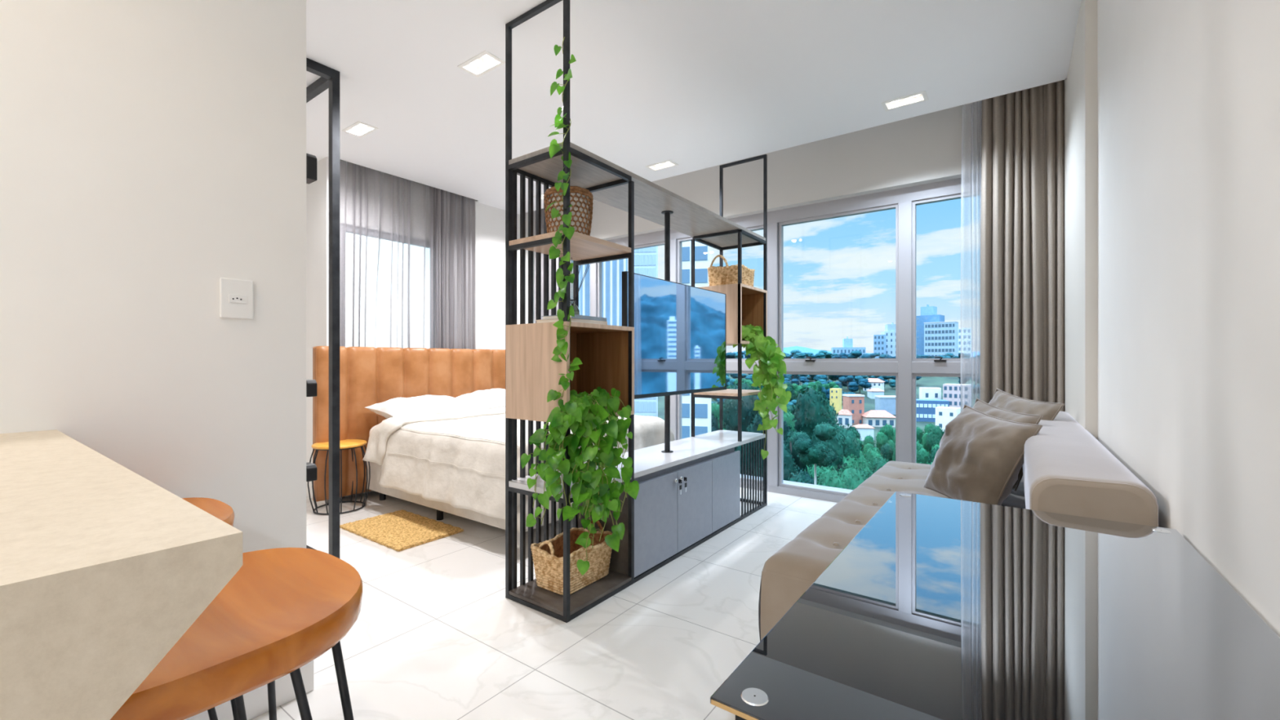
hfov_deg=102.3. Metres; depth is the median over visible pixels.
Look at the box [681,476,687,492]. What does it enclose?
key
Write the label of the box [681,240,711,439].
apartment tower
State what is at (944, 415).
house
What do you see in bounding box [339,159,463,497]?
sheer curtain
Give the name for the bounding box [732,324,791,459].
trailing plant
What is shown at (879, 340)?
apartment building
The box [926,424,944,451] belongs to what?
tree
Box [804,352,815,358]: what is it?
tree
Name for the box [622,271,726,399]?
television
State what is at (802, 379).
tree
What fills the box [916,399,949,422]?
commercial building
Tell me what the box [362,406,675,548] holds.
duvet
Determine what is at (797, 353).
tree
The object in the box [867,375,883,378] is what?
tree
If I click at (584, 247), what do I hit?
oak shelf
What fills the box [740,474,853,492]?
trim
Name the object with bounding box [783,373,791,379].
tree
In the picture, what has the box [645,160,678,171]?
recessed light
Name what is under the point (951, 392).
apartment building
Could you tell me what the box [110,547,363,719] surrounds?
bar stool
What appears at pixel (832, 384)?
tree
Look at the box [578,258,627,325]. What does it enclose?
office tower
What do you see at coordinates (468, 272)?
curtain
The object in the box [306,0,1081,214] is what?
ceiling
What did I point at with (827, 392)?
tree
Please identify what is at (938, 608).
glass table
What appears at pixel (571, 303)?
glass bottle
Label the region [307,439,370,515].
side table
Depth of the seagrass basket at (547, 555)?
2.36 m
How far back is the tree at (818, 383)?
209.39 m
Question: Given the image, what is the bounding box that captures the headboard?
[311,346,505,503]
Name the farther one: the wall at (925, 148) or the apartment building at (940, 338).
the apartment building at (940, 338)
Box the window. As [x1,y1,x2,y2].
[590,174,981,502]
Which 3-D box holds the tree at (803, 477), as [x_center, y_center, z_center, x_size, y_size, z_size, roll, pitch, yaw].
[13.409,15.694,47.700,9.121,16.375,8.446,0,0,-44]
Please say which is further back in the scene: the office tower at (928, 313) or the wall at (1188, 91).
the office tower at (928, 313)
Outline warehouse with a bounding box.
[874,395,895,414]
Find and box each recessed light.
[342,120,378,137]
[457,50,505,77]
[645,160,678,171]
[880,90,928,111]
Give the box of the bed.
[366,424,558,531]
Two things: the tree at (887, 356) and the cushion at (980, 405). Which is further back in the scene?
the tree at (887, 356)
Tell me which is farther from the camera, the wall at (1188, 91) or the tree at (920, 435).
the tree at (920, 435)
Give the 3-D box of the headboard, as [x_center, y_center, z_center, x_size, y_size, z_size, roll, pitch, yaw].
[-1.776,0.487,4.558,0.109,1.180,2.011,0,0,36]
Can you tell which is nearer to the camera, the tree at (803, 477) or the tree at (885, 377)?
the tree at (803, 477)
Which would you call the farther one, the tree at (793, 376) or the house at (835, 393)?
the tree at (793, 376)
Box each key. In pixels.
[676,479,681,494]
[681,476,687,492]
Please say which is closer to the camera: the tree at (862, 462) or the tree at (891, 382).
the tree at (862, 462)
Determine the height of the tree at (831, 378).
9.189 m
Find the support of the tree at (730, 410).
on the ground
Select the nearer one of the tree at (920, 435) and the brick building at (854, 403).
the tree at (920, 435)
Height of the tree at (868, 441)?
8.987 m
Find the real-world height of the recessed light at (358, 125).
0.059 m
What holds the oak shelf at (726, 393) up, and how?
attached to the divider
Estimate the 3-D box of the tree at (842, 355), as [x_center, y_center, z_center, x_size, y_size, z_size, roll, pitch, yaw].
[123.872,-0.520,319.774,8.488,8.261,10.998,0,0,-6]
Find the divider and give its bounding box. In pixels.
[505,0,767,622]
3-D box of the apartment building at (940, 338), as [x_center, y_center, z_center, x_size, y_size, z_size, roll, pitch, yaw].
[203.655,2.035,348.558,19.011,55.058,9.656,0,0,40]
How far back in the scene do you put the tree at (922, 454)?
72.84 m
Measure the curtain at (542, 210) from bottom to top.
2.680 m
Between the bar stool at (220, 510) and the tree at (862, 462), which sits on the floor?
the bar stool at (220, 510)
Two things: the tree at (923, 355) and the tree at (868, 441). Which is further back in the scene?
the tree at (923, 355)
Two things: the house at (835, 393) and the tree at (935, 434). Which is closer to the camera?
the tree at (935, 434)
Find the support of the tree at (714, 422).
on the ground
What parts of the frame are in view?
ceiling rail, ceiling rail, corner post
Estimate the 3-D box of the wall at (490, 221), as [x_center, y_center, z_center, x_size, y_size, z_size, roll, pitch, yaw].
[-1.758,-0.323,4.890,0.210,2.800,2.250,0,0,36]
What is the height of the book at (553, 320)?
0.024 m
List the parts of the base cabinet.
panel, door, door, door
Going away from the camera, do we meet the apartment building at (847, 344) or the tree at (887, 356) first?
the tree at (887, 356)
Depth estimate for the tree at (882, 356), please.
348.32 m
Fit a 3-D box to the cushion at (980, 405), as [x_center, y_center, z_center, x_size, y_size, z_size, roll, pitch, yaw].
[1.595,0.408,2.364,0.188,0.439,0.482,0,0,3]
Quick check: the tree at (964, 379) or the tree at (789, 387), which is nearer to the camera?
the tree at (789, 387)
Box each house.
[830,388,841,413]
[836,408,853,428]
[853,424,875,440]
[862,377,884,391]
[862,409,895,426]
[866,388,884,399]
[919,386,941,399]
[935,406,960,431]
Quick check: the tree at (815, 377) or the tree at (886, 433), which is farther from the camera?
the tree at (815, 377)
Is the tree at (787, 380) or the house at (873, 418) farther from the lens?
the tree at (787, 380)
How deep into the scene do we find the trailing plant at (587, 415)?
2.13 m
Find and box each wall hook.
[306,153,316,183]
[306,379,316,396]
[306,462,316,481]
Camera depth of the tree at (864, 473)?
47.06 m
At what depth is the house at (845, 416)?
160.00 m
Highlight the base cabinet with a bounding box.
[577,447,740,577]
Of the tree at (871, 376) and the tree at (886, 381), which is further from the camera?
the tree at (871, 376)
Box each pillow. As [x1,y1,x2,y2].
[364,395,480,418]
[454,388,505,408]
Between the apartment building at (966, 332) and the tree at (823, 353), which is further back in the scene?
the apartment building at (966, 332)
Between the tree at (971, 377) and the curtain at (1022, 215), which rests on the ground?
the tree at (971, 377)
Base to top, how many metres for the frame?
2.600 m
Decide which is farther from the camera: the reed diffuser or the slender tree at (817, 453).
the slender tree at (817, 453)
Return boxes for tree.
[711,378,757,451]
[711,402,724,426]
[723,386,792,474]
[725,351,743,358]
[725,375,730,386]
[726,377,735,386]
[728,373,744,378]
[733,350,750,358]
[734,377,753,390]
[735,384,833,475]
[742,373,752,381]
[751,385,763,390]
[754,422,848,476]
[756,443,817,484]
[783,354,793,358]
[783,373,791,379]
[783,389,836,471]
[783,405,795,432]
[784,377,791,383]
[785,382,795,401]
[786,404,795,415]
[787,399,796,404]
[788,421,838,484]
[790,349,808,358]
[790,374,800,380]
[790,376,810,385]
[791,382,804,399]
[800,374,814,380]
[800,382,819,394]
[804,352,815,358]
[807,374,827,382]
[813,378,827,384]
[814,380,826,393]
[815,350,831,358]
[821,386,830,399]
[822,395,845,430]
[823,381,839,402]
[824,374,840,380]
[825,353,839,358]
[826,380,842,386]
[827,374,839,381]
[831,352,848,358]
[836,422,863,459]
[837,452,873,475]
[838,375,856,391]
[841,390,856,401]
[841,425,862,439]
[847,377,871,394]
[848,350,870,358]
[853,375,871,378]
[853,466,879,481]
[854,375,862,389]
[856,435,875,455]
[859,445,883,463]
[861,353,875,358]
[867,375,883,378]
[867,455,888,477]
[875,352,888,358]
[875,423,895,454]
[876,376,888,386]
[879,442,895,461]
[882,375,894,380]
[884,355,895,358]
[888,379,895,387]
[893,438,923,461]
[916,354,929,358]
[916,422,934,453]
[916,443,939,463]
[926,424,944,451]
[927,446,938,463]
[942,352,959,358]
[957,377,970,384]
[958,352,970,358]
[969,377,978,383]
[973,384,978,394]
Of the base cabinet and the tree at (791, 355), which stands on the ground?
the tree at (791, 355)
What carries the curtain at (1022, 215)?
hanging from the ceiling
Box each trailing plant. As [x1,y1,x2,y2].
[520,386,639,575]
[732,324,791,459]
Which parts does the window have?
sash frame, sash frame, sash frame, sash frame, sash frame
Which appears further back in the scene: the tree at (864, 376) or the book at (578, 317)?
the tree at (864, 376)
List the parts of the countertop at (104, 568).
panel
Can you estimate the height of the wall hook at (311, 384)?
0.055 m
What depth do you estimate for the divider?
2.47 m
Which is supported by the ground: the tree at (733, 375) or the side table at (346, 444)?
the tree at (733, 375)
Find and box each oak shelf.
[509,230,631,261]
[693,388,761,396]
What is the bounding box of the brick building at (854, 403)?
[842,394,864,424]
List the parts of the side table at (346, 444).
leg, leg, leg, leg, seat, leg, leg, leg, leg, leg, leg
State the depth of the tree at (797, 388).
204.44 m
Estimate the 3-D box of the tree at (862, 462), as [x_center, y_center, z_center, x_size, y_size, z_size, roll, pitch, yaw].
[23.999,16.771,59.560,6.509,12.622,5.261,0,0,25]
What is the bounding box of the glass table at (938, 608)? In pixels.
[710,491,1279,719]
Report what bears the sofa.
on the floor
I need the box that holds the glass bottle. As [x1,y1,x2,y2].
[569,300,579,315]
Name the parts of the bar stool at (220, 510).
seat, leg, leg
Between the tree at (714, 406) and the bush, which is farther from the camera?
the tree at (714, 406)
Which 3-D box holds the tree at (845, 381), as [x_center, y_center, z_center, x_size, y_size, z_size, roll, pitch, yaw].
[95.827,10.725,237.825,6.877,7.745,7.720,0,0,-32]
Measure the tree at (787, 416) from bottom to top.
17.184 m
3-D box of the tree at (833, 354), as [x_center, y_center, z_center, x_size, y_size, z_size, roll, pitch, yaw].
[129.783,-1.351,354.790,13.690,6.517,12.195,0,0,-23]
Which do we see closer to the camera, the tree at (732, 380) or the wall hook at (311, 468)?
the wall hook at (311, 468)
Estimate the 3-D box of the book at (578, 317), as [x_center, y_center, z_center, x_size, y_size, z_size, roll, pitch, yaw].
[-0.303,-0.192,2.401,0.180,0.017,0.250,0,0,34]
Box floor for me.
[250,487,836,719]
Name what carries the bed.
on the floor
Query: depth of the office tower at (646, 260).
69.95 m
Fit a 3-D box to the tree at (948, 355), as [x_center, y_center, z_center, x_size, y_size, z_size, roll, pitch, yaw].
[189.321,-0.216,315.371,12.231,8.860,9.440,0,0,-10]
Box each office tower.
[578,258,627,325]
[634,245,657,417]
[916,304,944,355]
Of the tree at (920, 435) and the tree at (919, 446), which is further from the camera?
the tree at (920, 435)
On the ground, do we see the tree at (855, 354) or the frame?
the tree at (855, 354)
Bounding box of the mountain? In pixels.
[733,346,978,357]
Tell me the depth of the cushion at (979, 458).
2.00 m
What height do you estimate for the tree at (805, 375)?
4.966 m
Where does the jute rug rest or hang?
on the floor
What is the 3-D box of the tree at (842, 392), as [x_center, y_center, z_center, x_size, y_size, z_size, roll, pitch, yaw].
[82.929,15.337,208.627,8.278,6.130,7.374,0,0,42]
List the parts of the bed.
leg, leg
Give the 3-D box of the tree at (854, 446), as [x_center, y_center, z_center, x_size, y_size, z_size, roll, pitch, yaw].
[23.043,15.161,62.367,6.824,15.672,7.898,0,0,8]
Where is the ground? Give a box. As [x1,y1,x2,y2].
[657,357,978,447]
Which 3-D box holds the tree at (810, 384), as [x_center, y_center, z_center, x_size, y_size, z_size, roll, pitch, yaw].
[66.726,13.803,204.092,7.851,10.620,9.611,0,0,-40]
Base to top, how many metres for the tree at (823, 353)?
8.768 m
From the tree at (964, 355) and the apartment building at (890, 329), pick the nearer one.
the tree at (964, 355)
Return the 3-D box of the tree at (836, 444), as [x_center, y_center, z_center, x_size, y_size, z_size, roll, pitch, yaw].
[17.200,14.903,55.249,8.836,17.132,9.543,0,0,-20]
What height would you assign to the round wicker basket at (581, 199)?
0.250 m
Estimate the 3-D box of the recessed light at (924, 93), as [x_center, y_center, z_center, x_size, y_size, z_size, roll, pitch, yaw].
[1.556,-1.548,3.031,0.231,0.059,0.126,0,0,36]
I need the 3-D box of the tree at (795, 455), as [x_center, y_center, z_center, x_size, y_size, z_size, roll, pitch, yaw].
[22.091,13.300,65.741,10.656,19.130,9.866,0,0,-20]
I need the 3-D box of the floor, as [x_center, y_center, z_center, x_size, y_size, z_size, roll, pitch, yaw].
[-1.552,1.137,1.862,5.900,0.120,6.990,0,0,36]
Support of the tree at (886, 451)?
on the ground
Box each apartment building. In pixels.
[831,336,866,357]
[873,334,885,358]
[880,322,895,356]
[924,321,958,356]
[942,383,971,408]
[958,328,971,357]
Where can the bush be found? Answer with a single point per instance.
(846, 479)
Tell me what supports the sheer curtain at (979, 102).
hanging from the ceiling
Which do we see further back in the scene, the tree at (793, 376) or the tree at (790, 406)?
the tree at (793, 376)
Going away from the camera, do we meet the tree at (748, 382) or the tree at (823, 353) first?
the tree at (748, 382)
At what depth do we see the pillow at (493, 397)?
4.50 m
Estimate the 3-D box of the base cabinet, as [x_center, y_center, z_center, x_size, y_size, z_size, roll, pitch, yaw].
[0.178,0.815,3.069,0.369,0.484,1.208,0,0,36]
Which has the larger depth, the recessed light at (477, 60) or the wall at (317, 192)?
the wall at (317, 192)
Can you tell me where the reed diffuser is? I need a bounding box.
[569,257,589,315]
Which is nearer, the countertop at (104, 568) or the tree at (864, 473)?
the countertop at (104, 568)
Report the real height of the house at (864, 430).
5.432 m
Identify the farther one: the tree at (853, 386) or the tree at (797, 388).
the tree at (853, 386)
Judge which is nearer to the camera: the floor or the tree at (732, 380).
the floor
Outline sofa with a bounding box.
[758,411,1158,641]
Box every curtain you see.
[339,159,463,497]
[435,187,475,349]
[534,208,558,323]
[960,101,981,411]
[980,80,1064,411]
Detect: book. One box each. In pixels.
[535,318,607,324]
[542,314,606,321]
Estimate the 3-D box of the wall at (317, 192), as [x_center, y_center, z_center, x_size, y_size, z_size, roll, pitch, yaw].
[-2.789,-0.223,4.214,1.135,2.600,0.055,0,0,36]
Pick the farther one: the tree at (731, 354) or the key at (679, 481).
the tree at (731, 354)
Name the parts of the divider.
post, shelf rail, rail, shelf rail, shelf rail, shelf rail, floor rail, post, post, shelf rail, shelf rail, shelf rail, shelf rail, post, floor rail, post, shelf rail, shelf rail, shelf rail, post, post, rail, shelf rail, floor rail, shelf rail, post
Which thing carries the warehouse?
on the ground
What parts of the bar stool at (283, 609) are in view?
leg, leg, leg, leg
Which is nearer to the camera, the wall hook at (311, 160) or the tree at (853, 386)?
the wall hook at (311, 160)
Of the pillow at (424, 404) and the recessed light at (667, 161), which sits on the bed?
the pillow at (424, 404)
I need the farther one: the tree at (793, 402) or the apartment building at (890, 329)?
the apartment building at (890, 329)
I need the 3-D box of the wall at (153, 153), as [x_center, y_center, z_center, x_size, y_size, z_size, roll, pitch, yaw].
[-2.210,-0.223,0.257,0.150,2.600,3.620,0,0,36]
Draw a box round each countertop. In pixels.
[0,429,242,719]
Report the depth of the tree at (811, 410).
61.35 m
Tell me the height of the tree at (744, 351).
9.519 m
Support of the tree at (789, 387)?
on the ground
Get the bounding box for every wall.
[0,0,306,552]
[306,156,328,503]
[342,200,534,497]
[590,100,982,240]
[1064,0,1097,439]
[1097,0,1279,637]
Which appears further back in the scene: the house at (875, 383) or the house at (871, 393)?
the house at (875, 383)
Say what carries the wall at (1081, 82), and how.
attached to the wall at (1188, 91)
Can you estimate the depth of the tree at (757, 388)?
206.90 m
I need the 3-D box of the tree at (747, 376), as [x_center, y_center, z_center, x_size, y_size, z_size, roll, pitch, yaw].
[53.958,9.424,253.620,10.510,5.876,9.362,0,0,-20]
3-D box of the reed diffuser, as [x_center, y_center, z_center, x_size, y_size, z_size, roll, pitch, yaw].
[-0.300,-0.344,2.439,0.072,0.284,0.137,0,0,36]
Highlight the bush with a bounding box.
[804,464,866,489]
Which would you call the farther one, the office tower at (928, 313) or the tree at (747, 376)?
the office tower at (928, 313)
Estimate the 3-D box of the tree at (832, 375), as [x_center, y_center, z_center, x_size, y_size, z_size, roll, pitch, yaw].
[91.596,8.162,250.635,12.495,8.753,9.644,0,0,22]
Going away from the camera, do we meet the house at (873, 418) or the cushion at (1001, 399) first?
the cushion at (1001, 399)
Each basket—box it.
[530,520,612,595]
[543,186,593,235]
[707,254,755,286]
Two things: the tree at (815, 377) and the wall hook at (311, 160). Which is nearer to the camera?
the wall hook at (311, 160)
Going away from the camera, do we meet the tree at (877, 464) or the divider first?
the divider
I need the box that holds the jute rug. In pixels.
[339,509,464,551]
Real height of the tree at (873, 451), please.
10.599 m
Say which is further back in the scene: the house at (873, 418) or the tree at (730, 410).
the house at (873, 418)
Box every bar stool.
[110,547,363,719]
[182,497,238,719]
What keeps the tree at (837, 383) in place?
on the ground
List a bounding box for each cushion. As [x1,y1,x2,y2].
[923,404,1042,505]
[972,398,1043,505]
[988,388,1064,491]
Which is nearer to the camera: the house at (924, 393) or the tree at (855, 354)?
the house at (924, 393)
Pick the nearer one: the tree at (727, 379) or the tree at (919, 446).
the tree at (919, 446)
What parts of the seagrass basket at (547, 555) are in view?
handle, handle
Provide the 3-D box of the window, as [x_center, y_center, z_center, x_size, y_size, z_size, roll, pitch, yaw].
[0.748,-0.068,4.463,4.494,2.290,0.097,0,0,36]
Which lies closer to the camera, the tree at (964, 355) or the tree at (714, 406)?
the tree at (714, 406)
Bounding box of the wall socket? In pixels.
[219,277,253,319]
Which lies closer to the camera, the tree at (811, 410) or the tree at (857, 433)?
the tree at (811, 410)
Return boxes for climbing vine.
[546,36,582,408]
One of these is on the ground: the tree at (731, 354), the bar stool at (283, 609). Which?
the tree at (731, 354)
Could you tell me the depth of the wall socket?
1.52 m
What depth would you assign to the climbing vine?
2.11 m
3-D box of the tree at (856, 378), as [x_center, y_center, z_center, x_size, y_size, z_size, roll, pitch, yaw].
[104.028,10.621,241.262,6.988,6.840,9.054,0,0,-41]
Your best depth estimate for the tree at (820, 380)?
236.55 m
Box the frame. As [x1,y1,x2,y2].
[306,57,339,558]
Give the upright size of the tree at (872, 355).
8.693 m
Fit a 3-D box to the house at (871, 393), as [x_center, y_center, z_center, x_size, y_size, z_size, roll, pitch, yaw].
[101.530,15.126,222.123,5.842,5.900,4.780,0,0,2]
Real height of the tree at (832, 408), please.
18.043 m

